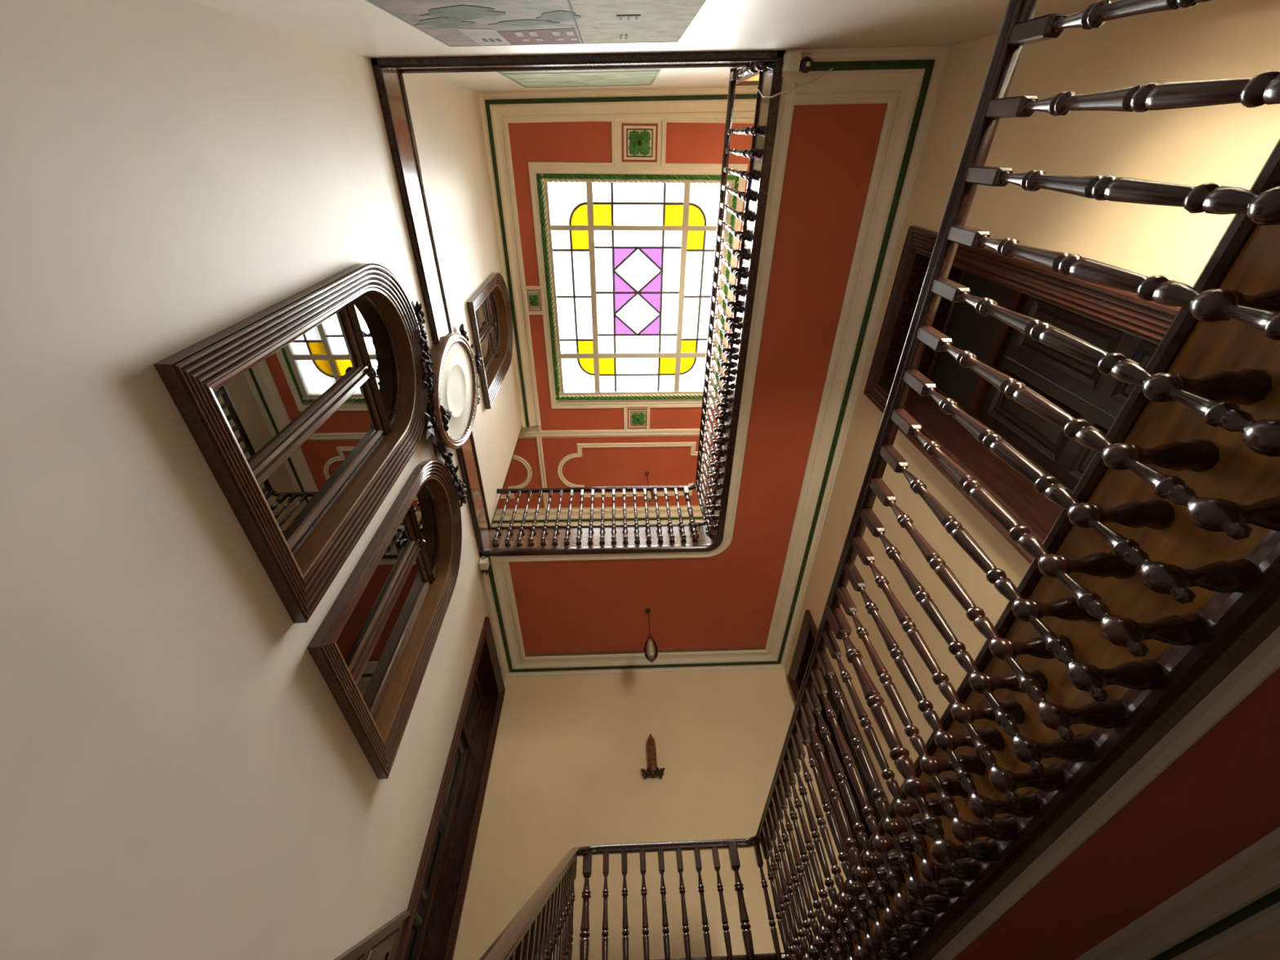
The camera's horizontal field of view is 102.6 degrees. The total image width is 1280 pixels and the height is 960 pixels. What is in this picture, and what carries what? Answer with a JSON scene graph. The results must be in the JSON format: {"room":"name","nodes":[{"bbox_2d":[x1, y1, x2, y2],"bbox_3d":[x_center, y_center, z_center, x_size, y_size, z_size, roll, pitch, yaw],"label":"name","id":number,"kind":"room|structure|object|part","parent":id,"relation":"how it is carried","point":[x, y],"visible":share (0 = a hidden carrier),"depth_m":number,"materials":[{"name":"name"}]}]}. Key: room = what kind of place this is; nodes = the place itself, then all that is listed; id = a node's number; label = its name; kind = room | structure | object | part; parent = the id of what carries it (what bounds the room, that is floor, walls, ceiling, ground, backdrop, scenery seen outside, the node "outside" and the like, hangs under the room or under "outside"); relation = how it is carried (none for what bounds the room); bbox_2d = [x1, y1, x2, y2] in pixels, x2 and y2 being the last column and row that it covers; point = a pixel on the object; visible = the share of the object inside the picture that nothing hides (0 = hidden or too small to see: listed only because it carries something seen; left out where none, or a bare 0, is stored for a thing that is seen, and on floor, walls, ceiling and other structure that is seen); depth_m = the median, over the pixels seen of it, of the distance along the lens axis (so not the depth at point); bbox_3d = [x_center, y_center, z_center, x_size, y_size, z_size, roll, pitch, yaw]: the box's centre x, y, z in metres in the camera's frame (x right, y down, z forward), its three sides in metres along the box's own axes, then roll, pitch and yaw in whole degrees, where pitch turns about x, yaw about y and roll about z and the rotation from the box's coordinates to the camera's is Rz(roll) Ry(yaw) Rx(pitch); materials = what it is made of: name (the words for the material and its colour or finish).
{"room":"stairwell","nodes":[
{"label":"stairwell","id":0,"kind":"room"},
{"bbox_2d":[0,0,521,959],"bbox_3d":[-2.630,0.702,5.856,0.420,12.330,9.730,-1,-56,-2],"label":"wall","id":1,"kind":"structure","parent":0,"point":[181,777],"depth_m":2.52,"materials":[{"name":"paint"}]},
{"bbox_2d":[153,262,427,623],"bbox_3d":[-2.429,-0.669,4.232,0.291,3.152,1.812,-1,-56,-2],"label":"window","id":2,"kind":"structure","parent":1,"relation":"in","point":[306,411],"depth_m":3.78,"materials":[{"name":"brown wood"}]},
{"bbox_3d":[-2.515,-0.739,3.754,0.006,1.789,0.512,-1,-56,-2],"label":"pane","id":3,"kind":"part","parent":2,"relation":"part of","materials":[{"name":"clear glass"}]},
{"bbox_3d":[-2.509,-0.739,3.754,0.075,1.899,0.622,-1,-56,-2],"label":"sash","id":4,"kind":"part","parent":2,"relation":"part of","materials":[{"name":"brown wood"}]},
{"bbox_3d":[-2.521,-0.202,4.113,0.006,1.789,0.512,-1,-56,-2],"label":"pane","id":5,"kind":"part","parent":2,"relation":"part of","materials":[{"name":"clear glass"}]},
{"bbox_3d":[-2.515,-0.202,4.113,0.075,1.899,0.622,-1,-56,-2],"label":"sash","id":6,"kind":"part","parent":2,"relation":"part of","materials":[{"name":"brown wood"}]},
{"bbox_3d":[-2.537,-0.668,4.227,0.075,2.708,1.368,-1,-56,-2],"label":"frame","id":7,"kind":"part","parent":2,"relation":"part of","materials":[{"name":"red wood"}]},
{"bbox_3d":[-2.449,-0.986,4.705,0.060,0.110,0.110,-1,-56,-2],"label":"knob","id":8,"kind":"part","parent":2,"relation":"part of","materials":[{"name":"brown wood"}]},
{"bbox_3d":[-2.577,-1.232,5.070,0.006,0.629,1.318,-1,-56,-2],"label":"pane","id":9,"kind":"part","parent":2,"relation":"part of","materials":[{"name":"clear glass"}]},
{"bbox_2d":[333,908,411,959],"bbox_3d":[-2.190,2.814,1.726,0.049,4.026,6.240,-1,-56,-2],"label":"wainscoting","id":10,"kind":"structure","parent":1,"relation":"attached to","point":[383,944],"depth_m":4.53,"materials":[{"name":"red wood"}]},
{"bbox_3d":[-2.255,3.876,3.808,0.014,0.684,0.560,-1,-56,-2],"label":"panel","id":11,"kind":"part","parent":10,"relation":"part of","materials":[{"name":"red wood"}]},
{"bbox_3d":[-2.276,4.232,4.462,0.014,0.684,0.560,-1,-56,-2],"label":"panel","id":12,"kind":"part","parent":10,"relation":"part of","materials":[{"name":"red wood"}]},
{"bbox_2d":[306,459,462,779],"bbox_3d":[-2.449,1.043,5.377,0.291,3.152,1.812,-1,-56,-2],"label":"window","id":13,"kind":"structure","parent":1,"relation":"in","point":[372,649],"depth_m":5.08,"materials":[{"name":"brown wood"}]},
{"bbox_3d":[-2.535,0.973,4.899,0.006,1.789,0.512,-1,-56,-2],"label":"pane","id":14,"kind":"part","parent":13,"relation":"part of","materials":[{"name":"clear glass"}]},
{"bbox_3d":[-2.528,0.973,4.899,0.075,1.899,0.622,-1,-56,-2],"label":"sash","id":15,"kind":"part","parent":13,"relation":"part of","materials":[{"name":"brown wood"}]},
{"bbox_3d":[-2.541,1.510,5.258,0.006,1.789,0.512,-1,-56,-2],"label":"pane","id":16,"kind":"part","parent":13,"relation":"part of","materials":[{"name":"clear glass"}]},
{"bbox_3d":[-2.534,1.510,5.258,0.075,1.899,0.622,-1,-56,-2],"label":"sash","id":17,"kind":"part","parent":13,"relation":"part of","materials":[{"name":"brown wood"}]},
{"bbox_3d":[-2.557,1.045,5.373,0.075,2.708,1.368,-1,-56,-2],"label":"frame","id":18,"kind":"part","parent":13,"relation":"part of","materials":[{"name":"red wood"}]},
{"bbox_3d":[-2.469,0.726,5.851,0.060,0.110,0.110,-1,-56,-2],"label":"knob","id":19,"kind":"part","parent":13,"relation":"part of","materials":[{"name":"silver metal"}]},
{"bbox_3d":[-2.597,0.481,6.215,0.006,0.629,1.318,-1,-56,-2],"label":"pane","id":20,"kind":"part","parent":13,"relation":"part of","materials":[{"name":"clear glass"}]},
{"bbox_2d":[370,57,490,555],"bbox_3d":[-2.450,-1.510,6.586,0.070,0.648,5.999,-1,-56,-2],"label":"trim","id":21,"kind":"structure","parent":1,"relation":"attached to","point":[390,84],"depth_m":5.69,"materials":[{"name":"brown wood"}]},
{"bbox_2d":[411,300,482,506],"bbox_3d":[-2.379,-1.057,6.619,0.200,2.570,2.750,-1,-56,-2],"label":"wall lamp","id":22,"kind":"object","parent":1,"relation":"attached to","point":[451,371],"visible":0.96,"depth_m":6.40,"materials":[{"name":"glass"}]},
{"bbox_3d":[-2.405,-1.162,6.668,0.155,1.850,1.400,-1,-56,-2],"label":"frame","id":23,"kind":"part","parent":22,"relation":"part of","materials":[{"name":"brown wood"}]},
{"bbox_2d":[395,616,505,959],"bbox_3d":[-2.558,4.228,6.998,0.425,4.360,1.960,-1,-56,-2],"label":"door","id":24,"kind":"structure","parent":1,"relation":"in","point":[437,899],"depth_m":7.07,"materials":[{"name":"red wood"}]},
{"bbox_3d":[-2.645,5.431,5.819,0.015,0.819,0.481,-1,-56,-2],"label":"panel","id":25,"kind":"part","parent":24,"relation":"part of","materials":[{"name":"brown wood"}]},
{"bbox_3d":[-2.687,4.888,6.629,0.015,0.882,0.481,-1,-56,-2],"label":"panel","id":26,"kind":"part","parent":24,"relation":"part of","materials":[{"name":"brown wood"}]},
{"bbox_3d":[-2.720,4.293,6.899,0.090,4.136,1.512,-1,-56,-2],"label":"frame","id":27,"kind":"part","parent":24,"relation":"part of","materials":[{"name":"red wood"}]},
{"bbox_3d":[-2.732,4.311,7.492,0.015,0.945,0.481,-1,-56,-2],"label":"panel","id":28,"kind":"part","parent":24,"relation":"part of","materials":[{"name":"brown wood"}]},
{"bbox_3d":[-2.801,3.409,8.220,0.006,0.820,1.380,-1,-56,-2],"label":"pane","id":29,"kind":"part","parent":24,"relation":"part of","materials":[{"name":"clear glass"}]},
{"bbox_2d":[466,272,512,408],"bbox_3d":[-2.663,-2.646,9.124,0.291,2.732,1.732,-1,-56,-2],"label":"window","id":30,"kind":"structure","parent":1,"relation":"in","point":[489,308],"depth_m":9.28,"materials":[{"name":"brown wood"}]},
{"bbox_3d":[-2.750,-2.710,8.674,0.006,1.409,0.472,-1,-56,-2],"label":"pane","id":31,"kind":"part","parent":30,"relation":"part of","materials":[{"name":"clear glass"}]},
{"bbox_3d":[-2.743,-2.710,8.674,0.075,1.519,0.582,-1,-56,-2],"label":"sash","id":32,"kind":"part","parent":30,"relation":"part of","materials":[{"name":"brown wood"}]},
{"bbox_3d":[-2.755,-2.206,9.011,0.006,1.409,0.472,-1,-56,-2],"label":"pane","id":33,"kind":"part","parent":30,"relation":"part of","materials":[{"name":"clear glass"}]},
{"bbox_3d":[-2.749,-2.206,9.011,0.075,1.519,0.582,-1,-56,-2],"label":"sash","id":34,"kind":"part","parent":30,"relation":"part of","materials":[{"name":"brown wood"}]},
{"bbox_3d":[-2.771,-2.644,9.120,0.075,2.288,1.288,-1,-56,-2],"label":"frame","id":35,"kind":"part","parent":30,"relation":"part of","materials":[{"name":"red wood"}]},
{"bbox_3d":[-2.803,-3.102,9.804,0.006,0.589,1.238,-1,-56,-2],"label":"pane","id":36,"kind":"part","parent":30,"relation":"part of","materials":[{"name":"clear glass"}]},
{"bbox_2d":[490,425,522,526],"bbox_3d":[-2.817,-0.204,10.176,0.432,3.934,0.030,-1,-56,-2],"label":"trim","id":37,"kind":"structure","parent":1,"relation":"attached to","point":[522,425],"depth_m":9.94,"materials":[{"name":"brown wood"}]},
{"bbox_2d":[477,87,757,526],"bbox_3d":[-1.484,-3.319,11.867,8.119,2.480,9.152,-1,-56,-2],"label":"ceiling","id":38,"kind":"structure","parent":0,"point":[562,443],"depth_m":9.90,"materials":[{"name":"paint"}]},
{"bbox_3d":[-3.841,-0.171,12.492,2.400,0.030,1.560,-1,-56,-2],"label":"cartouche moulding","id":39,"kind":"part","parent":38,"relation":"part of","materials":[{"name":"paint"}]},
{"bbox_3d":[-3.783,-0.110,12.555,2.680,0.006,2.050,-1,-56,-2],"label":"panel","id":40,"kind":"part","parent":38,"relation":"part of","materials":[{"name":"paint"}]},
{"bbox_3d":[-2.384,-0.120,12.602,0.120,0.030,2.140,-1,-56,-2],"label":"divider moulding","id":41,"kind":"part","parent":38,"relation":"part of","materials":[{"name":"paint"}]},
{"bbox_3d":[-1.374,-4.958,9.420,1.890,0.030,2.820,-1,-56,-2],"label":"panel moulding","id":42,"kind":"part","parent":38,"relation":"part of","materials":[{"name":"paint"}]},
{"bbox_3d":[-1.375,-4.965,9.430,1.750,0.006,2.680,-1,-56,-2],"label":"panel","id":43,"kind":"part","parent":38,"relation":"part of","materials":[{"name":"paint"}]},
{"bbox_3d":[-1.321,-2.277,11.232,1.920,0.006,2.670,-1,-56,-2],"label":"panel","id":44,"kind":"part","parent":38,"relation":"part of","materials":[{"name":"glass"}]},
{"bbox_3d":[-1.320,-2.271,11.222,2.060,0.030,2.810,-1,-56,-2],"label":"panel moulding","id":45,"kind":"part","parent":38,"relation":"part of","materials":[{"name":"paint"}]},
{"bbox_3d":[-0.049,-1.107,12.067,5.306,0.030,0.140,-1,-56,-2],"label":"cross moulding","id":46,"kind":"part","parent":38,"relation":"part of","materials":[{"name":"paint"}]},
{"bbox_3d":[-0.087,-0.170,12.707,4.480,0.006,2.050,-1,-56,-2],"label":"panel","id":47,"kind":"part","parent":38,"relation":"part of","materials":[{"name":"paint"}]},
{"bbox_3d":[-0.085,-0.231,12.647,3.880,0.030,1.560,-1,-56,-2],"label":"cartouche moulding","id":48,"kind":"part","parent":38,"relation":"part of","materials":[{"name":"paint"}]},
{"bbox_2d":[536,173,738,399],"bbox_3d":[-0.048,-3.658,10.404,3.630,0.195,4.380,-1,-56,-2],"label":"window","id":49,"kind":"structure","parent":38,"relation":"attached to","point":[687,217],"depth_m":10.17,"materials":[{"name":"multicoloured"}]},
{"bbox_3d":[-1.140,-4.934,9.518,0.335,0.006,0.365,-1,-56,-2],"label":"pane","id":50,"kind":"part","parent":49,"relation":"part of","materials":[{"name":"yellow glass"}]},
{"bbox_3d":[-1.144,-4.566,9.764,0.335,0.006,0.350,-1,-56,-2],"label":"pane","id":51,"kind":"part","parent":49,"relation":"part of","materials":[{"name":"yellow glass"}]},
{"bbox_3d":[-1.164,-2.843,10.916,0.335,0.006,0.285,-1,-56,-2],"label":"pane","id":52,"kind":"part","parent":49,"relation":"part of","materials":[{"name":"yellow glass"}]},
{"bbox_3d":[-1.168,-2.478,11.161,0.335,0.006,0.385,-1,-56,-2],"label":"pane","id":53,"kind":"part","parent":49,"relation":"part of","materials":[{"name":"yellow glass"}]},
{"bbox_3d":[-0.688,-4.941,9.537,0.350,0.006,0.365,-1,-56,-2],"label":"pane","id":54,"kind":"part","parent":49,"relation":"part of","materials":[{"name":"yellow glass"}]},
{"bbox_3d":[-0.716,-2.481,11.182,0.350,0.006,0.395,-1,-56,-2],"label":"pane","id":55,"kind":"part","parent":49,"relation":"part of","materials":[{"name":"yellow glass"}]},
{"bbox_3d":[-0.281,-4.301,9.986,0.480,0.006,0.420,-1,-56,-2],"label":"pane","id":56,"kind":"part","parent":49,"relation":"part of","materials":[{"name":"glass"}]},
{"bbox_3d":[-0.289,-3.599,10.456,0.480,0.006,0.430,-1,-56,-2],"label":"pane","id":57,"kind":"part","parent":49,"relation":"part of","materials":[{"name":"glass"}]},
{"bbox_3d":[-0.285,-3.952,10.220,0.480,0.006,0.420,-1,-56,-2],"label":"pane","id":58,"kind":"part","parent":49,"relation":"part of","materials":[{"name":"glass"}]},
{"bbox_3d":[-0.293,-3.242,10.695,0.480,0.006,0.430,-1,-56,-2],"label":"pane","id":59,"kind":"part","parent":49,"relation":"part of","materials":[{"name":"glass"}]},
{"bbox_3d":[0.186,-3.249,10.715,0.480,0.006,0.430,-1,-56,-2],"label":"pane","id":60,"kind":"part","parent":49,"relation":"part of","materials":[{"name":"glass"}]},
{"bbox_3d":[0.191,-3.607,10.476,0.480,0.006,0.430,-1,-56,-2],"label":"pane","id":61,"kind":"part","parent":49,"relation":"part of","materials":[{"name":"glass"}]},
{"bbox_3d":[0.195,-3.960,10.239,0.480,0.006,0.420,-1,-56,-2],"label":"pane","id":62,"kind":"part","parent":49,"relation":"part of","materials":[{"name":"glass"}]},
{"bbox_3d":[0.199,-4.309,10.006,0.480,0.006,0.420,-1,-56,-2],"label":"pane","id":63,"kind":"part","parent":49,"relation":"part of","materials":[{"name":"glass"}]},
{"bbox_3d":[0.592,-2.502,11.236,0.350,0.006,0.395,-1,-56,-2],"label":"pane","id":64,"kind":"part","parent":49,"relation":"part of","materials":[{"name":"yellow glass"}]},
{"bbox_3d":[0.621,-4.962,9.591,0.350,0.006,0.365,-1,-56,-2],"label":"pane","id":65,"kind":"part","parent":49,"relation":"part of","materials":[{"name":"yellow glass"}]},
{"bbox_3d":[1.044,-2.513,11.252,0.335,0.006,0.385,-1,-56,-2],"label":"pane","id":66,"kind":"part","parent":49,"relation":"part of","materials":[{"name":"yellow glass"}]},
{"bbox_3d":[1.049,-2.879,11.008,0.335,0.006,0.285,-1,-56,-2],"label":"pane","id":67,"kind":"part","parent":49,"relation":"part of","materials":[{"name":"yellow glass"}]},
{"bbox_3d":[1.069,-4.601,9.855,0.335,0.006,0.350,-1,-56,-2],"label":"pane","id":68,"kind":"part","parent":49,"relation":"part of","materials":[{"name":"yellow glass"}]},
{"bbox_3d":[1.073,-4.969,9.609,0.335,0.006,0.365,-1,-56,-2],"label":"pane","id":69,"kind":"part","parent":49,"relation":"part of","materials":[{"name":"yellow glass"}]},
{"bbox_3d":[-0.046,-3.612,10.390,3.880,0.030,4.690,-1,-56,-2],"label":"skylight moulding","id":70,"kind":"part","parent":38,"relation":"part of","materials":[{"name":"paint"}]},
{"bbox_2d":[644,471,653,502],"bbox_3d":[0.196,0.168,12.216,0.236,1.210,0.232,-1,-56,-2],"label":"pendant lamp","id":71,"kind":"object","parent":38,"relation":"hanging from","point":[650,495],"visible":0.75,"depth_m":11.98,"materials":[{"name":"brown glass"}]},
{"bbox_3d":[0.211,0.363,11.925,0.236,0.430,0.232,-1,-56,-2],"label":"lamp shade","id":72,"kind":"part","parent":71,"relation":"part of","materials":[{"name":"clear glass"}]},
{"bbox_3d":[0.210,0.339,11.960,0.100,0.345,0.100,-1,-56,-2],"label":"bulb","id":73,"kind":"part","parent":71,"relation":"part of","materials":[{"name":"beige glass"}]},
{"bbox_3d":[1.197,-2.311,11.326,2.060,0.030,2.810,-1,-56,-2],"label":"panel moulding","id":74,"kind":"part","parent":38,"relation":"part of","materials":[{"name":"paint"}]},
{"bbox_3d":[1.197,-2.317,11.336,1.920,0.006,2.670,-1,-56,-2],"label":"panel","id":75,"kind":"part","parent":38,"relation":"part of","materials":[{"name":"glass"}]},
{"bbox_3d":[1.313,-5.001,9.531,1.890,0.030,2.820,-1,-56,-2],"label":"panel moulding","id":76,"kind":"part","parent":38,"relation":"part of","materials":[{"name":"paint"}]},
{"bbox_3d":[1.313,-5.008,9.541,1.750,0.006,2.680,-1,-56,-2],"label":"panel","id":77,"kind":"part","parent":38,"relation":"part of","materials":[{"name":"paint"}]},
{"bbox_2d":[453,668,846,959],"bbox_3d":[-1.170,4.597,8.540,8.619,12.330,0.300,-1,-56,-2],"label":"wall","id":78,"kind":"structure","parent":0,"point":[570,753],"depth_m":7.87,"materials":[{"name":"paint"}]},
{"bbox_2d":[640,733,665,778],"bbox_3d":[0.193,4.468,8.331,0.385,0.711,0.172,-1,-56,-2],"label":"wall lamp","id":79,"kind":"object","parent":78,"relation":"attached to","point":[652,771],"visible":1,"depth_m":8.15,"materials":[{"name":"gold metal"}]},
{"bbox_3d":[0.193,4.448,8.336,0.148,0.680,0.144,-1,-56,-2],"label":"lamp shade","id":80,"kind":"part","parent":79,"relation":"part of","materials":[{"name":"orange glass"}]},
{"bbox_2d":[191,0,1119,93],"bbox_3d":[-1.085,-3.163,3.349,8.623,12.330,0.300,-2,-56,-1],"label":"wall","id":81,"kind":"structure","parent":0,"point":[360,27],"depth_m":3.70,"materials":[{"name":"paint"}]},
{"bbox_2d":[364,0,708,46],"bbox_3d":[-0.535,-2.679,2.895,1.826,2.860,0.017,-2,-56,-1],"label":"mural","id":82,"kind":"object","parent":81,"relation":"attached to","point":[453,23],"visible":1,"depth_m":3.22,"materials":[{"name":"paint"}]},
{"bbox_3d":[-1.192,-2.649,2.880,0.480,2.830,0.002,-2,-56,-1],"label":"painted panel","id":83,"kind":"part","parent":82,"relation":"part of","materials":[{"name":"grey paint"}]},
{"bbox_3d":[-0.675,-2.670,2.893,0.555,2.830,0.002,-2,-56,-1],"label":"painted panel","id":84,"kind":"part","parent":82,"relation":"part of","materials":[{"name":"paint"}]},
{"bbox_3d":[-0.018,-2.696,2.910,0.760,2.830,0.002,-2,-56,-1],"label":"painted panel","id":85,"kind":"part","parent":82,"relation":"part of","materials":[{"name":"beige paint"}]},
{"bbox_2d":[371,50,782,73],"bbox_3d":[-0.572,-4.048,4.984,3.771,0.648,0.070,-2,-56,-1],"label":"trim","id":86,"kind":"structure","parent":81,"relation":"attached to","point":[710,59],"depth_m":4.74,"materials":[{"name":"brown wood"}]},
{"bbox_2d":[497,68,663,88],"bbox_3d":[-0.698,-5.067,6.461,1.841,2.480,0.017,-2,-56,-1],"label":"mural","id":87,"kind":"object","parent":81,"relation":"attached to","point":[641,77],"visible":0.73,"depth_m":6.43,"materials":[{"name":"green"}]},
{"bbox_2d":[735,71,759,85],"bbox_3d":[1.905,-5.220,6.391,1.148,2.097,0.373,-1,-56,-2],"label":"window","id":88,"kind":"structure","parent":81,"relation":"in","point":[752,79],"depth_m":7.20,"materials":[{"name":"yellow glass"}]},
{"bbox_2d":[479,50,887,657],"bbox_3d":[-1.253,-0.346,7.427,8.119,0.648,9.152,-1,-56,-2],"label":"molding","id":89,"kind":"structure","parent":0,"point":[770,82],"depth_m":7.49,"materials":[{"name":"brown wood"}]},
{"bbox_3d":[-0.575,-1.427,6.416,3.799,0.112,6.167,-1,-56,-2],"label":"moulding","id":90,"kind":"part","parent":89,"relation":"part of","materials":[{"name":"brown wood"}]},
{"bbox_2d":[493,61,773,547],"bbox_3d":[-0.638,-1.882,7.063,3.741,1.482,6.085,-1,-56,-2],"label":"balustrade","id":91,"kind":"object","parent":89,"relation":"on","point":[735,74],"visible":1,"depth_m":7.73,"materials":[{"name":"brown wood"}]},
{"bbox_2d":[757,67,833,97],"bbox_3d":[1.494,-3.819,4.957,0.647,0.299,0.100,-12,-56,5],"label":"cable","id":92,"kind":"object","parent":89,"relation":"attached to","point":[832,68],"visible":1,"depth_m":4.87,"materials":[{"name":"beige plastic"}]},
{"bbox_2d":[479,46,950,676],"bbox_3d":[0.164,-0.209,7.247,5.306,0.190,9.152,-1,-56,-2],"label":"ceiling","id":93,"kind":"structure","parent":0,"point":[725,596],"depth_m":6.92,"materials":[{"name":"paint"}]},
{"bbox_2d":[479,556,489,574],"bbox_3d":[-2.422,1.342,8.026,0.124,0.216,0.262,-1,-56,-2],"label":"sensor","id":94,"kind":"object","parent":93,"relation":"attached to","point":[484,563],"visible":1,"depth_m":7.95,"materials":[{"name":"beige plastic"}]},
{"bbox_3d":[-0.493,-1.355,6.457,3.964,0.050,6.332,-1,-56,-2],"label":"edge moulding","id":95,"kind":"part","parent":93,"relation":"part of","materials":[{"name":"paint"}]},
{"bbox_2d":[643,608,657,662],"bbox_3d":[0.163,2.571,8.498,0.236,1.070,0.232,-1,-56,-2],"label":"pendant lamp","id":96,"kind":"object","parent":93,"relation":"hanging from","point":[651,655],"visible":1,"depth_m":8.30,"materials":[{"name":"brown glass"}]},
{"bbox_3d":[0.175,2.726,8.266,0.236,0.430,0.232,-1,-56,-2],"label":"lamp shade","id":97,"kind":"part","parent":96,"relation":"part of","materials":[{"name":"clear glass"}]},
{"bbox_3d":[0.173,2.703,8.301,0.100,0.345,0.100,-1,-56,-2],"label":"bulb","id":98,"kind":"part","parent":96,"relation":"part of","materials":[{"name":"beige glass"}]},
{"bbox_2d":[782,51,813,73],"bbox_3d":[1.465,-3.856,4.748,0.252,0.216,0.152,-1,-56,-2],"label":"sensor","id":99,"kind":"object","parent":93,"relation":"attached to","point":[793,63],"visible":1,"depth_m":4.69,"materials":[{"name":"beige plastic"}]},
{"bbox_2d":[655,138,1279,959],"bbox_3d":[0.381,2.580,3.081,5.306,0.606,9.152,-1,-56,-2],"label":"stairs","id":100,"kind":"structure","parent":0,"point":[1246,259],"depth_m":1.56,"materials":[{"name":"brown wood"}]},
{"bbox_3d":[0.560,1.777,2.255,2.088,0.112,6.848,-1,-56,-2],"label":"moulding","id":101,"kind":"part","parent":100,"relation":"part of","materials":[{"name":"brown wood"}]},
{"bbox_2d":[785,0,1279,959],"bbox_3d":[3.231,0.608,6.098,0.700,12.330,9.730,-1,-56,-2],"label":"wall","id":102,"kind":"structure","parent":0,"point":[1229,144],"depth_m":3.70,"materials":[{"name":"paint"}]},
{"bbox_2d":[786,609,889,869],"bbox_3d":[3.058,4.113,7.213,0.465,4.360,1.820,-1,-56,-2],"label":"door","id":103,"kind":"structure","parent":102,"relation":"in","point":[808,631],"depth_m":8.12,"materials":[{"name":"red wood"}]},
{"bbox_3d":[3.193,3.288,8.450,0.006,0.820,1.240,-1,-56,-2],"label":"pane","id":104,"kind":"part","parent":103,"relation":"part of","materials":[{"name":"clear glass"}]},
{"bbox_3d":[3.250,4.173,7.128,0.090,4.136,1.372,-1,-56,-2],"label":"frame","id":105,"kind":"part","parent":103,"relation":"part of","materials":[{"name":"red wood"}]},
{"bbox_3d":[3.214,4.161,7.701,0.015,0.945,0.411,-1,-56,-2],"label":"panel","id":106,"kind":"part","parent":103,"relation":"part of","materials":[{"name":"brown wood"}]},
{"bbox_3d":[3.259,4.739,6.838,0.015,0.882,0.411,-1,-56,-2],"label":"panel","id":107,"kind":"part","parent":103,"relation":"part of","materials":[{"name":"brown wood"}]},
{"bbox_2d":[863,225,1181,564],"bbox_3d":[3.212,-0.645,4.059,0.665,4.400,1.900,-1,-56,-2],"label":"door","id":108,"kind":"structure","parent":102,"relation":"in","point":[1109,319],"depth_m":4.49,"materials":[{"name":"red wood"}]},
{"bbox_3d":[3.446,-1.484,5.317,0.006,0.820,1.320,-1,-56,-2],"label":"pane","id":109,"kind":"part","parent":108,"relation":"part of","materials":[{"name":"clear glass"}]},
{"bbox_3d":[3.504,-0.588,3.978,0.090,4.176,1.452,-1,-56,-2],"label":"frame","id":110,"kind":"part","parent":108,"relation":"part of","materials":[{"name":"red wood"}]},
{"bbox_3d":[3.467,-0.589,4.573,0.015,0.957,0.451,-1,-56,-2],"label":"panel","id":111,"kind":"part","parent":108,"relation":"part of","materials":[{"name":"brown wood"}]},
{"bbox_3d":[3.473,-1.137,4.206,0.015,0.957,0.451,-1,-56,-2],"label":"panel","id":112,"kind":"part","parent":108,"relation":"part of","materials":[{"name":"brown wood"}]},
{"bbox_3d":[3.512,-0.004,3.699,0.015,0.893,0.451,-1,-56,-2],"label":"panel","id":113,"kind":"part","parent":108,"relation":"part of","materials":[{"name":"brown wood"}]},
{"bbox_3d":[3.519,-0.552,3.332,0.015,0.893,0.451,-1,-56,-2],"label":"panel","id":114,"kind":"part","parent":108,"relation":"part of","materials":[{"name":"brown wood"}]},
{"bbox_2d":[931,626,1279,959],"bbox_3d":[0.393,2.739,2.844,5.306,0.190,9.152,-1,-56,-2],"label":"ceiling","id":115,"kind":"structure","parent":0,"point":[1179,859],"depth_m":2.24,"materials":[{"name":"paint"}]},
{"bbox_3d":[0.394,2.756,2.819,5.306,0.130,9.152,-1,-56,-2],"label":"cornice","id":116,"kind":"part","parent":115,"relation":"part of","materials":[{"name":"paint"}]},
{"bbox_3d":[-0.904,4.120,0.688,8.119,0.200,9.230,-1,-56,-2],"label":"floor","id":117,"kind":"structure","parent":0,"visible":0},
{"bbox_3d":[-1.348,2.694,1.521,1.715,3.252,6.045,-1,-56,-2],"label":"staircase","id":118,"kind":"structure","parent":117,"relation":"on","visible":0},
{"bbox_2d":[479,0,1279,959],"bbox_3d":[0.474,2.036,1.857,2.185,3.822,6.784,-1,-56,-2],"label":"balustrade","id":119,"kind":"object","parent":118,"relation":"on","point":[542,929],"visible":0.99,"depth_m":1.96,"materials":[{"name":"brown wood"}]},
{"bbox_3d":[0.374,1.748,2.255,1.962,2.832,6.749,-1,-56,-2],"label":"handrail","id":120,"kind":"part","parent":119,"relation":"part of","materials":[{"name":"brown wood"}]}
]}

